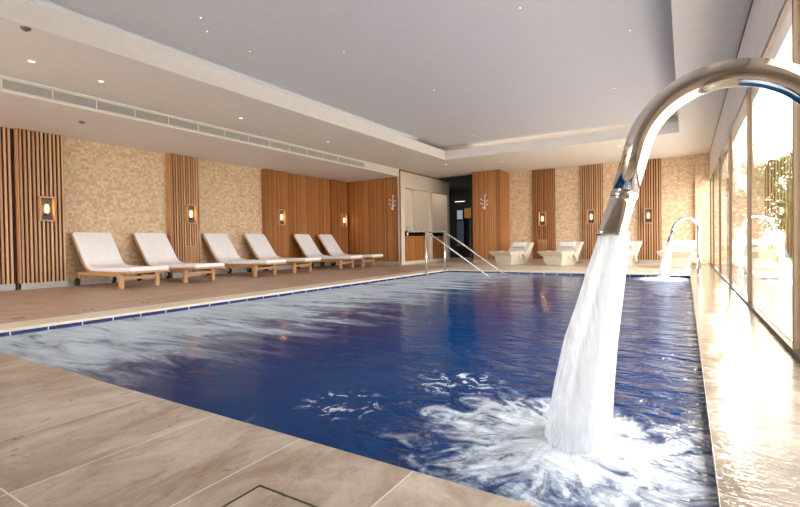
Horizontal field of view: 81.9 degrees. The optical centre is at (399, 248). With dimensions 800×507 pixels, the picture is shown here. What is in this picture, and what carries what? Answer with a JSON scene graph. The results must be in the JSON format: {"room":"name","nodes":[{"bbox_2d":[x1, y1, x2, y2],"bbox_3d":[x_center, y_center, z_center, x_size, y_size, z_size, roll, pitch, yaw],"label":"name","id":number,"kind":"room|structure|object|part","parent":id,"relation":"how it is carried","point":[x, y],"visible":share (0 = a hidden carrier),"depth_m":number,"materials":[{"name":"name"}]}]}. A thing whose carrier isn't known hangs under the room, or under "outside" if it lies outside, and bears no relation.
{"room":"indoor swimming pool","nodes":[
{"label":"indoor swimming pool","id":0,"kind":"room"},
{"bbox_2d":[18,137,263,288],"bbox_3d":[-6.359,-1.049,9.236,0.250,3.900,16.850,0,1,32],"label":"wall","id":1,"kind":"structure","parent":0,"point":[119,191],"depth_m":9.99,"materials":[{"name":"stone"}]},
{"bbox_2d":[0,126,15,290],"bbox_3d":[-8.039,-0.652,6.218,0.059,2.852,4.535,0,1,32],"label":"panel","id":2,"kind":"object","parent":1,"relation":"attached to","point":[6,216],"visible":1,"depth_m":8.06,"materials":[{"name":"brown wood"}]},
{"bbox_2d":[10,129,17,289],"bbox_3d":[-6.845,-0.700,8.172,0.038,2.851,0.035,0,1,32],"label":"trim","id":3,"kind":"structure","parent":1,"relation":"attached to","point":[11,130],"depth_m":8.16,"materials":[{"name":"brown wood"}]},
{"bbox_2d":[13,128,67,289],"bbox_3d":[-6.591,-0.709,8.470,0.149,2.852,0.730,0,1,32],"label":"panel","id":4,"kind":"object","parent":1,"relation":"attached to","point":[38,156],"visible":0.99,"depth_m":8.39,"materials":[{"name":"brown wood"}]},
{"bbox_2d":[38,196,55,220],"bbox_3d":[-6.472,-0.735,8.449,0.085,0.450,0.240,0,1,32],"label":"wall lamp","id":5,"kind":"object","parent":4,"relation":"attached to","point":[46,210],"visible":1,"depth_m":8.44,"materials":[{"name":"brown wood"}]},
{"bbox_3d":[-6.470,-0.740,8.447,0.056,0.160,0.056,0,1,32],"label":"bulb","id":6,"kind":"part","parent":5,"relation":"part of","materials":[{"name":"white glass"}]},
{"bbox_3d":[-6.503,-0.735,8.468,0.012,0.406,0.196,0,1,32],"label":"plate","id":7,"kind":"part","parent":5,"relation":"part of","materials":[{"name":"metal"}]},
{"bbox_2d":[68,274,165,285],"bbox_3d":[-5.887,0.642,9.727,0.020,0.090,2.090,0,1,32],"label":"baseboard","id":8,"kind":"structure","parent":1,"relation":"attached to","point":[104,280],"depth_m":9.38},
{"bbox_2d":[165,153,201,277],"bbox_3d":[-5.094,-0.770,10.889,0.149,2.852,0.780,0,1,32],"label":"panel","id":9,"kind":"object","parent":1,"relation":"attached to","point":[182,171],"visible":0.8,"depth_m":10.77,"materials":[{"name":"brown wood"}]},
{"bbox_2d":[184,246,196,261],"bbox_3d":[-4.960,0.114,10.934,0.030,0.380,0.300,0,1,32],"label":"wall grille","id":10,"kind":"object","parent":9,"relation":"attached to","point":[190,251],"visible":1,"depth_m":10.93,"materials":[{"name":"brown wood"}]},
{"bbox_2d":[185,204,196,223],"bbox_3d":[-4.946,-0.826,10.913,0.085,0.450,0.240,0,1,32],"label":"wall lamp","id":11,"kind":"object","parent":9,"relation":"attached to","point":[190,210],"visible":1,"depth_m":10.91,"materials":[{"name":"brown wood"}]},
{"bbox_3d":[-4.977,-0.826,10.932,0.012,0.406,0.196,0,1,32],"label":"plate","id":12,"kind":"part","parent":11,"relation":"part of","materials":[{"name":"grey metal"}]},
{"bbox_2d":[202,268,262,274],"bbox_3d":[-4.393,0.582,12.141,0.020,0.090,2.030,0,1,32],"label":"baseboard","id":13,"kind":"structure","parent":1,"relation":"attached to","point":[245,269],"depth_m":12.16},
{"bbox_2d":[261,169,289,269],"bbox_3d":[-3.588,-0.830,13.319,0.149,2.852,0.880,0,1,32],"label":"panel","id":14,"kind":"object","parent":1,"relation":"attached to","point":[274,184],"visible":0.84,"depth_m":13.22,"materials":[{"name":"brown wood"}]},
{"bbox_2d":[277,209,285,224],"bbox_3d":[-3.430,-0.917,13.361,0.085,0.450,0.240,0,1,32],"label":"wall lamp","id":15,"kind":"object","parent":14,"relation":"attached to","point":[281,214],"visible":1,"depth_m":13.36,"materials":[{"name":"brown wood"}]},
{"bbox_2d":[288,173,330,267],"bbox_3d":[-2.868,-0.861,14.578,0.049,2.852,1.960,0,1,32],"label":"panel","id":16,"kind":"object","parent":1,"relation":"attached to","point":[308,197],"visible":0.74,"depth_m":14.50,"materials":[{"name":"brown wood"}]},
{"bbox_2d":[329,180,348,264],"bbox_3d":[-2.085,-0.891,15.746,0.149,2.852,0.830,0,1,32],"label":"panel","id":17,"kind":"object","parent":1,"relation":"attached to","point":[338,195],"visible":0.63,"depth_m":15.63,"materials":[{"name":"brown wood"}]},
{"bbox_2d":[341,214,346,226],"bbox_3d":[-1.914,-0.979,15.809,0.085,0.450,0.240,0,1,32],"label":"wall lamp","id":18,"kind":"object","parent":17,"relation":"attached to","point":[343,216],"visible":1,"depth_m":15.79,"materials":[{"name":"brown wood"}]},
{"bbox_2d":[347,182,348,253],"bbox_3d":[-0.946,-1.330,15.623,2.230,3.700,0.040,0,1,32],"label":"wall","id":19,"kind":"structure","parent":0,"point":[347,182],"depth_m":16.14,"materials":[{"name":"brown wood"}]},
{"bbox_2d":[348,177,398,264],"bbox_3d":[-0.867,-0.906,15.528,2.140,2.852,0.051,0,1,32],"label":"panel","id":20,"kind":"object","parent":19,"relation":"attached to","point":[373,225],"visible":0.94,"depth_m":15.49,"materials":[{"name":"brown wood"}]},
{"bbox_2d":[0,0,751,181],"bbox_3d":[-0.097,-2.694,9.082,11.095,0.895,23.350,0,1,32],"label":"ceiling","id":21,"kind":"structure","parent":0,"point":[70,53],"depth_m":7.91,"materials":[{"name":"white paint"}]},
{"bbox_2d":[20,26,31,31],"bbox_3d":[-3.977,-2.332,4.899,0.100,0.030,0.100,0,1,32],"label":"smoke detector","id":22,"kind":"object","parent":21,"relation":"attached to","point":[24,28],"visible":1,"depth_m":4.88,"materials":[{"name":"brown plastic"}]},
{"bbox_2d":[0,77,364,167],"bbox_3d":[-3.200,-2.319,9.718,0.022,0.156,8.266,0,1,32],"label":"ceiling vent","id":23,"kind":"object","parent":21,"relation":"in","point":[6,84],"visible":1,"depth_m":7.95,"materials":[{"name":"white metal"}]},
{"bbox_2d":[0,75,398,175],"bbox_3d":[-4.332,-2.276,7.897,0.018,0.225,16.360,0,1,32],"label":"trim","id":24,"kind":"structure","parent":21,"relation":"attached to","point":[2,76],"depth_m":8.09,"materials":[{"name":"white paint"}]},
{"bbox_2d":[441,117,677,150],"bbox_3d":[3.777,-3.042,12.115,6.090,0.409,0.480,0,1,32],"label":"trim","id":25,"kind":"structure","parent":21,"relation":"attached to","point":[674,118],"depth_m":11.82,"materials":[{"name":"beige paint"}]},
{"bbox_2d":[0,257,799,506],"bbox_3d":[-0.128,0.621,9.213,11.275,0.025,23.300,0,1,32],"label":"floor","id":26,"kind":"structure","parent":0,"point":[68,439],"depth_m":1.81,"materials":[{"name":"stone"}]},
{"bbox_2d":[71,232,169,288],"bbox_3d":[-5.293,0.180,8.695,2.002,1.028,0.724,0,1,30],"label":"sun lounger","id":27,"kind":"object","parent":26,"relation":"on","point":[98,252],"visible":1,"depth_m":8.80,"materials":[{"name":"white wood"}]},
{"bbox_3d":[-5.379,0.533,8.754,1.550,0.202,0.624,0,1,30],"label":"frame","id":28,"kind":"part","parent":27,"relation":"part of","materials":[{"name":"brown wood"}]},
{"bbox_3d":[-5.283,0.038,8.686,1.969,0.744,0.690,0,1,30],"label":"mattress","id":29,"kind":"part","parent":27,"relation":"part of","materials":[{"name":"white fabric"}]},
{"bbox_3d":[-4.896,0.566,8.100,0.070,0.262,0.070,0,1,30],"label":"leg","id":30,"kind":"part","parent":27,"relation":"part of","materials":[{"name":"brown wood"}]},
{"bbox_3d":[-4.571,0.552,8.662,0.070,0.262,0.070,0,1,30],"label":"leg","id":31,"kind":"part","parent":27,"relation":"part of","materials":[{"name":"brown wood"}]},
{"bbox_2d":[133,233,224,282],"bbox_3d":[-4.666,0.155,9.707,2.002,1.028,0.724,0,1,28],"label":"sun lounger","id":32,"kind":"object","parent":26,"relation":"on","point":[155,249],"visible":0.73,"depth_m":9.79,"materials":[{"name":"fabric"}]},
{"bbox_3d":[-4.753,0.508,9.763,1.550,0.202,0.624,0,1,28],"label":"frame","id":33,"kind":"part","parent":32,"relation":"part of","materials":[{"name":"brown wood"}]},
{"bbox_3d":[-4.655,0.013,9.698,1.969,0.744,0.690,0,1,28],"label":"mattress","id":34,"kind":"part","parent":32,"relation":"part of","materials":[{"name":"white fabric"}]},
{"bbox_3d":[-4.251,0.540,9.123,0.070,0.262,0.070,0,1,28],"label":"leg","id":35,"kind":"part","parent":32,"relation":"part of","materials":[{"name":"brown wood"}]},
{"bbox_3d":[-3.942,0.527,9.695,0.070,0.262,0.070,0,1,28],"label":"leg","id":36,"kind":"part","parent":32,"relation":"part of","materials":[{"name":"brown wood"}]},
{"bbox_2d":[202,233,286,276],"bbox_3d":[-3.769,0.119,11.149,2.002,1.028,0.724,0,1,25],"label":"sun lounger","id":37,"kind":"object","parent":26,"relation":"on","point":[220,246],"visible":0.8,"depth_m":11.16,"materials":[{"name":"fabric"}]},
{"bbox_3d":[-3.758,-0.024,11.141,1.969,0.744,0.690,0,1,25],"label":"mattress","id":38,"kind":"part","parent":37,"relation":"part of","materials":[{"name":"white fabric"}]},
{"bbox_3d":[-3.859,0.472,11.200,1.550,0.202,0.624,0,1,25],"label":"frame","id":39,"kind":"part","parent":37,"relation":"part of","materials":[{"name":"brown wood"}]},
{"bbox_3d":[-3.326,0.504,10.586,0.070,0.262,0.070,0,1,25],"label":"leg","id":40,"kind":"part","parent":37,"relation":"part of","materials":[{"name":"brown wood"}]},
{"bbox_3d":[-3.046,0.490,11.173,0.070,0.262,0.070,0,1,25],"label":"leg","id":41,"kind":"part","parent":37,"relation":"part of","materials":[{"name":"brown wood"}]},
{"bbox_2d":[222,485,317,506],"bbox_3d":[-0.361,0.738,1.117,0.460,0.004,0.460,0,1,32],"label":"floor hatch","id":42,"kind":"object","parent":26,"relation":"on","point":[259,496],"visible":1,"depth_m":1.34,"materials":[{"name":"tile"}]},
{"bbox_2d":[244,234,321,272],"bbox_3d":[-3.117,0.092,12.203,2.002,1.028,0.724,0,1,25],"label":"sun lounger","id":43,"kind":"object","parent":26,"relation":"on","point":[259,244],"visible":0.7,"depth_m":12.24,"materials":[{"name":"fabric"}]},
{"bbox_3d":[-3.106,-0.050,12.194,1.969,0.744,0.690,0,1,25],"label":"mattress","id":44,"kind":"part","parent":43,"relation":"part of","materials":[{"name":"white fabric"}]},
{"bbox_3d":[-3.206,0.446,12.254,1.550,0.202,0.624,0,1,25],"label":"frame","id":45,"kind":"part","parent":43,"relation":"part of","materials":[{"name":"brown wood"}]},
{"bbox_3d":[-2.673,0.477,11.640,0.070,0.262,0.070,0,1,25],"label":"leg","id":46,"kind":"part","parent":43,"relation":"part of","materials":[{"name":"brown wood"}]},
{"bbox_2d":[293,234,362,268],"bbox_3d":[-2.140,0.054,13.684,2.002,1.028,0.724,0,1,25],"label":"sun lounger","id":47,"kind":"object","parent":26,"relation":"on","point":[305,242],"visible":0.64,"depth_m":13.69,"materials":[{"name":"fabric"}]},
{"bbox_3d":[-2.230,0.408,13.734,1.550,0.202,0.624,0,1,25],"label":"frame","id":48,"kind":"part","parent":47,"relation":"part of","materials":[{"name":"brown wood"}]},
{"bbox_2d":[317,234,383,266],"bbox_3d":[-1.577,0.032,14.594,2.002,1.028,0.724,0,1,25],"label":"sun lounger","id":49,"kind":"object","parent":26,"relation":"on","point":[329,243],"visible":0.74,"depth_m":14.63,"materials":[{"name":"fabric"}]},
{"bbox_3d":[-1.565,-0.110,14.585,1.969,0.744,0.690,0,1,25],"label":"mattress","id":50,"kind":"part","parent":49,"relation":"part of","materials":[{"name":"white fabric"}]},
{"bbox_2d":[0,271,718,506],"bbox_3d":[1.018,1.445,6.588,5.778,1.574,10.030,0,1,32],"label":"basin","id":51,"kind":"object","parent":26,"relation":"in","point":[313,290],"visible":0.05,"depth_m":5.80,"materials":[{"name":"blue tile"}]},
{"bbox_2d":[0,269,689,332],"bbox_3d":[0.906,0.640,6.814,5.798,0.029,9.930,0,1,32],"label":"trim","id":52,"kind":"structure","parent":51,"relation":"on","point":[45,322],"depth_m":6.07,"materials":[{"name":"beige stone"}]},
{"bbox_2d":[0,272,717,506],"bbox_3d":[1.006,0.671,6.576,5.378,0.052,9.630,0,1,32],"label":"pool water","id":53,"kind":"object","parent":51,"relation":"in","point":[449,376],"visible":0.87,"depth_m":2.87,"materials":[{"name":"blue liquid"}]},
{"bbox_2d":[658,242,672,276],"bbox_3d":[5.409,0.228,9.416,0.295,0.761,0.237,-1,1,9],"label":"water jet","id":54,"kind":"object","parent":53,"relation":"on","point":[664,270],"visible":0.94,"depth_m":9.35,"materials":[{"name":"white liquid"}]},
{"bbox_2d":[407,231,489,276],"bbox_3d":[1.166,0.211,10.601,2.347,1.311,0.090,0,1,32],"label":"pool handrail","id":55,"kind":"object","parent":51,"relation":"attached to","point":[426,232],"visible":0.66,"depth_m":10.79,"materials":[{"name":"metal"}]},
{"bbox_3d":[0.624,0.232,10.937,0.042,1.275,0.042,0,1,32],"label":"post","id":56,"kind":"part","parent":55,"relation":"part of","materials":[{"name":"metal"}]},
{"bbox_2d":[427,231,504,273],"bbox_3d":[1.682,0.191,11.434,2.347,1.311,0.090,0,1,32],"label":"pool handrail","id":57,"kind":"object","parent":51,"relation":"attached to","point":[443,232],"visible":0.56,"depth_m":11.60,"materials":[{"name":"metal"}]},
{"bbox_3d":[1.140,0.211,11.770,0.042,1.275,0.042,0,1,32],"label":"post","id":58,"kind":"part","parent":57,"relation":"part of","materials":[{"name":"metal"}]},
{"bbox_2d":[405,226,427,260],"bbox_3d":[0.282,-0.145,16.034,0.595,1.281,1.750,0,1,32],"label":"cabinet","id":59,"kind":"object","parent":26,"relation":"on","point":[415,241],"depth_m":15.87,"materials":[{"name":"brown wood"}]},
{"bbox_2d":[405,231,424,235],"bbox_3d":[0.277,-0.525,16.028,0.595,0.160,1.750,0,1,32],"label":"countertop","id":60,"kind":"structure","parent":59,"relation":"on","point":[414,233],"depth_m":15.88,"materials":[{"name":"black stone"}]},
{"bbox_2d":[432,227,443,258],"bbox_3d":[1.167,-0.181,17.462,0.595,1.281,1.230,0,1,32],"label":"cabinet","id":61,"kind":"object","parent":26,"relation":"on","point":[438,247],"depth_m":17.35,"materials":[{"name":"brown wood"}]},
{"bbox_2d":[432,233,443,235],"bbox_3d":[1.161,-0.560,17.456,0.595,0.160,1.230,0,1,32],"label":"countertop","id":62,"kind":"structure","parent":61,"relation":"on","point":[434,234],"depth_m":17.32,"materials":[{"name":"black stone"}]},
{"bbox_2d":[470,221,472,257],"bbox_3d":[3.623,-0.416,19.952,1.110,1.600,0.350,0,1,32],"label":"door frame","id":63,"kind":"structure","parent":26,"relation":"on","point":[471,222],"depth_m":20.14,"materials":[{"name":"black metal"}]},
{"bbox_2d":[489,242,533,264],"bbox_3d":[3.421,0.139,14.127,1.347,0.677,0.771,-2,1,-43],"label":"lounger","id":64,"kind":"object","parent":26,"relation":"on","point":[518,253],"visible":1,"depth_m":13.95,"materials":[{"name":"white plastic"}]},
{"bbox_3d":[3.728,0.212,13.945,0.435,0.321,0.085,-2,1,-43],"label":"armrest","id":65,"kind":"part","parent":64,"relation":"part of","materials":[{"name":"beige ceramic"}]},
{"bbox_2d":[537,242,583,265],"bbox_3d":[4.654,0.133,13.364,1.347,0.677,0.771,-2,1,-43],"label":"lounger","id":66,"kind":"object","parent":26,"relation":"on","point":[566,253],"visible":1,"depth_m":13.18,"materials":[{"name":"beige plastic"}]},
{"bbox_3d":[4.961,0.205,13.182,0.435,0.321,0.085,-2,1,-43],"label":"armrest","id":67,"kind":"part","parent":66,"relation":"part of","materials":[{"name":"beige ceramic"}]},
{"bbox_2d":[627,241,641,265],"bbox_3d":[5.955,0.126,12.558,1.347,0.677,0.771,-2,1,-43],"label":"lounger","id":68,"kind":"object","parent":26,"relation":"on","point":[634,246],"visible":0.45,"depth_m":12.58,"materials":[{"name":"white plastic"}]},
{"bbox_3d":[6.261,0.198,12.376,0.435,0.321,0.085,-2,1,-43],"label":"armrest","id":69,"kind":"part","parent":68,"relation":"part of","materials":[{"name":"beige ceramic"}]},
{"bbox_2d":[657,240,696,267],"bbox_3d":[7.072,0.121,11.763,0.771,0.677,1.347,0,1,37],"label":"lounger","id":70,"kind":"object","parent":26,"relation":"on","point":[683,253],"visible":0.71,"depth_m":11.50,"materials":[{"name":"white plastic"}]},
{"bbox_3d":[7.405,0.193,11.638,0.085,0.321,0.435,0,1,37],"label":"armrest","id":71,"kind":"part","parent":70,"relation":"part of","materials":[{"name":"beige ceramic"}]},
{"bbox_2d":[667,217,703,274],"bbox_3d":[5.787,-0.066,9.353,0.670,1.165,0.148,-1,1,9],"label":"fountain","id":72,"kind":"object","parent":26,"relation":"on","point":[695,222],"visible":1,"depth_m":9.30,"materials":[{"name":"metal"}]},
{"bbox_2d":[597,58,799,235],"bbox_3d":[1.088,0.040,1.563,0.770,1.339,0.170,0,1,32],"label":"spout","id":73,"kind":"object","parent":26,"relation":"on","point":[782,77],"visible":0.98,"depth_m":1.60,"materials":[{"name":"metal"}]},
{"bbox_2d":[544,232,629,453],"bbox_3d":[0.714,0.374,1.802,0.339,0.875,0.272,0,1,32],"label":"water jet","id":74,"kind":"object","parent":73,"relation":"attached to","point":[580,416],"visible":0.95,"depth_m":1.71,"materials":[{"name":"white liquid"}]},
{"bbox_2d":[397,169,449,264],"bbox_3d":[0.932,-1.061,16.421,0.100,3.080,3.620,0,1,32],"label":"wall partition","id":75,"kind":"structure","parent":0,"point":[408,180],"depth_m":16.50,"materials":[{"name":"beige paint"}]},
{"bbox_2d":[399,169,448,264],"bbox_3d":[0.964,-1.061,16.383,0.035,3.080,3.650,0,1,32],"label":"trim","id":76,"kind":"structure","parent":75,"relation":"attached to","point":[399,169],"depth_m":14.85,"materials":[{"name":"cream painted plaster"}]},
{"bbox_2d":[404,188,444,243],"bbox_3d":[0.629,-1.061,16.702,0.710,3.080,3.460,0,1,32],"label":"wall","id":77,"kind":"structure","parent":0,"point":[415,202],"depth_m":16.91,"materials":[{"name":"beige paint"}]},
{"bbox_2d":[437,175,472,256],"bbox_3d":[2.380,-1.326,18.570,3.700,3.900,4.670,0,1,32],"label":"wall","id":78,"kind":"structure","parent":0,"point":[460,187],"depth_m":20.75,"materials":[{"name":"paint"}]},
{"bbox_2d":[456,220,463,246],"bbox_3d":[2.686,-0.692,20.579,0.360,1.160,0.040,0,1,32],"label":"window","id":79,"kind":"structure","parent":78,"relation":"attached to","point":[459,224],"depth_m":20.57,"materials":[{"name":"glass"}]},
{"bbox_3d":[2.686,-0.692,20.579,0.300,1.080,0.020,0,1,32],"label":"panel","id":80,"kind":"part","parent":79,"relation":"part of","materials":[{"name":"grey glass"}]},
{"bbox_2d":[457,210,462,219],"bbox_3d":[2.691,-1.534,20.690,0.300,0.440,0.050,0,1,32],"label":"wall screen","id":81,"kind":"object","parent":78,"relation":"attached to","point":[459,212],"visible":1,"depth_m":20.67,"materials":[{"name":"blue glass"}]},
{"bbox_2d":[464,208,471,217],"bbox_3d":[3.014,-1.596,20.489,0.340,0.460,0.050,0,1,32],"label":"picture","id":82,"kind":"object","parent":78,"relation":"attached to","point":[467,211],"visible":1,"depth_m":20.46,"materials":[{"name":"orange"}]},
{"bbox_2d":[472,170,499,262],"bbox_3d":[2.892,-1.074,15.454,0.950,3.077,0.069,0,1,32],"label":"panel","id":83,"kind":"object","parent":78,"relation":"attached to","point":[486,222],"visible":0.85,"depth_m":15.43,"materials":[{"name":"brown wood"}]},
{"bbox_2d":[480,195,487,208],"bbox_3d":[2.822,-1.568,15.394,0.268,0.489,0.094,0,1,32],"label":"coat hook rack","id":84,"kind":"object","parent":83,"relation":"attached to","point":[485,195],"visible":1,"depth_m":15.40,"materials":[{"name":"metal"}]},
{"bbox_2d":[489,251,520,255],"bbox_3d":[3.154,0.141,13.876,0.614,0.130,0.769,-2,1,-43],"label":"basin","id":85,"kind":"object","parent":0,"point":[495,253],"depth_m":13.73,"materials":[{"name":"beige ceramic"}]},
{"bbox_2d":[537,251,571,255],"bbox_3d":[4.387,0.134,13.112,0.614,0.130,0.769,-2,1,-43],"label":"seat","id":86,"kind":"object","parent":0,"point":[543,253],"depth_m":12.97,"materials":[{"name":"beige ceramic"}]},
{"bbox_2d":[509,155,695,263],"bbox_3d":[5.967,-1.321,14.748,6.925,3.900,0.250,0,1,32],"label":"wall","id":87,"kind":"structure","parent":0,"point":[677,173],"depth_m":14.75,"materials":[{"name":"stone"}]},
{"bbox_2d":[498,169,509,250],"bbox_3d":[3.517,-1.085,15.572,0.059,3.077,0.920,0,1,32],"label":"panel","id":88,"kind":"object","parent":87,"relation":"attached to","point":[503,203],"visible":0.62,"depth_m":15.52,"materials":[{"name":"brown wood"}]},
{"bbox_2d":[532,168,555,261],"bbox_3d":[4.761,-1.099,15.302,0.750,3.077,0.079,0,1,32],"label":"panel","id":89,"kind":"object","parent":87,"relation":"attached to","point":[543,180],"visible":0.79,"depth_m":15.27,"materials":[{"name":"brown wood"}]},
{"bbox_2d":[538,212,545,225],"bbox_3d":[4.709,-0.999,15.245,0.240,0.450,0.085,0,1,32],"label":"wall lamp","id":90,"kind":"object","parent":89,"relation":"attached to","point":[541,215],"visible":1,"depth_m":15.26,"materials":[{"name":"brown wood"}]},
{"bbox_3d":[4.728,-1.000,15.276,0.196,0.406,0.012,0,1,32],"label":"plate","id":91,"kind":"part","parent":90,"relation":"part of","materials":[{"name":"grey metal"}]},
{"bbox_2d":[538,240,546,250],"bbox_3d":[4.728,-0.120,15.287,0.300,0.380,0.030,0,1,32],"label":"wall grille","id":92,"kind":"object","parent":89,"relation":"attached to","point":[543,243],"visible":0.95,"depth_m":15.28,"materials":[{"name":"brown wood"}]},
{"bbox_2d":[580,164,602,262],"bbox_3d":[6.032,-1.106,14.514,0.660,3.077,0.079,0,1,32],"label":"panel","id":93,"kind":"object","parent":87,"relation":"attached to","point":[591,176],"visible":0.75,"depth_m":14.52,"materials":[{"name":"brown wood"}]},
{"bbox_2d":[587,209,595,223],"bbox_3d":[5.993,-1.006,14.450,0.240,0.450,0.085,0,1,32],"label":"wall lamp","id":94,"kind":"object","parent":93,"relation":"attached to","point":[591,217],"visible":1,"depth_m":14.46,"materials":[{"name":"brown wood"}]},
{"bbox_3d":[6.012,-1.007,14.480,0.196,0.406,0.012,0,1,32],"label":"plate","id":95,"kind":"part","parent":94,"relation":"part of","materials":[{"name":"grey metal"}]},
{"bbox_2d":[638,158,661,262],"bbox_3d":[7.401,-1.114,13.666,0.600,3.077,0.079,0,1,32],"label":"panel","id":96,"kind":"object","parent":87,"relation":"attached to","point":[649,193],"visible":0.79,"depth_m":13.63,"materials":[{"name":"brown wood"}]},
{"bbox_2d":[644,208,652,222],"bbox_3d":[7.336,-0.983,13.618,0.240,0.450,0.085,0,1,32],"label":"wall lamp","id":97,"kind":"object","parent":96,"relation":"attached to","point":[648,212],"visible":1,"depth_m":13.63,"materials":[{"name":"brown wood"}]},
{"bbox_2d":[710,176,712,263],"bbox_3d":[8.299,-0.759,12.255,0.050,2.315,1.602,0,1,32],"label":"window","id":98,"kind":"structure","parent":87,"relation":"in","point":[711,219],"depth_m":12.50,"materials":[{"name":"clear glass"}]},
{"bbox_2d":[712,162,718,269],"bbox_3d":[7.212,-0.715,10.500,0.050,2.315,2.572,0,1,32],"label":"window","id":99,"kind":"structure","parent":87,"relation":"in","point":[715,175],"depth_m":10.71,"materials":[{"name":"clear glass"}]},
{"bbox_2d":[718,138,728,279],"bbox_3d":[5.870,-0.661,8.332,0.050,2.315,2.572,0,1,32],"label":"window","id":100,"kind":"structure","parent":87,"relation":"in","point":[723,159],"depth_m":8.36,"materials":[{"name":"clear glass"}]},
{"bbox_2d":[728,93,746,297],"bbox_3d":[4.527,-0.607,6.165,0.050,2.315,2.572,0,1,32],"label":"window","id":101,"kind":"structure","parent":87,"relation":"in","point":[737,137],"depth_m":6.09,"materials":[{"name":"clear glass"}]},
{"bbox_2d":[709,0,784,177],"bbox_3d":[3.585,-2.081,4.599,0.120,0.710,19.480,0,1,32],"label":"trim","id":102,"kind":"structure","parent":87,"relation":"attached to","point":[764,14],"depth_m":4.94,"materials":[{"name":"white paint"}]},
{"bbox_2d":[747,0,792,343],"bbox_3d":[3.185,-0.553,3.998,0.050,2.315,2.572,0,1,32],"label":"window","id":103,"kind":"structure","parent":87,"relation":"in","point":[769,113],"depth_m":3.74,"materials":[{"name":"clear glass"}]},
{"bbox_2d":[792,0,799,350],"bbox_3d":[1.843,-0.499,1.830,0.050,2.315,2.572,0,1,32],"label":"window","id":104,"kind":"structure","parent":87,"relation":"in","point":[795,3],"depth_m":2.89,"materials":[{"name":"clear glass"}]},
{"bbox_3d":[1.837,-0.484,1.821,0.012,2.285,2.506,0,1,32],"label":"pane","id":105,"kind":"part","parent":104,"relation":"part of","materials":[{"name":"clear glass"}]},
{"bbox_2d":[657,251,694,256],"bbox_3d":[6.852,0.123,11.469,0.769,0.130,0.614,0,1,37],"label":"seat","id":106,"kind":"object","parent":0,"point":[674,253],"depth_m":11.28,"materials":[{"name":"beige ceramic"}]},
{"bbox_2d":[695,153,709,263],"bbox_3d":[8.504,-1.121,12.965,0.335,3.080,0.120,0,1,32],"label":"wall pier","id":107,"kind":"object","parent":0,"point":[702,176],"visible":0.86,"depth_m":12.90,"materials":[{"name":"stone"}]},
{"bbox_2d":[710,263,799,362],"bbox_3d":[3.597,0.606,4.658,0.065,0.035,19.480,0,1,32],"label":"baseboard","id":108,"kind":"structure","parent":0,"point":[795,352],"depth_m":3.84,"materials":[{"name":"metal"}]}
]}

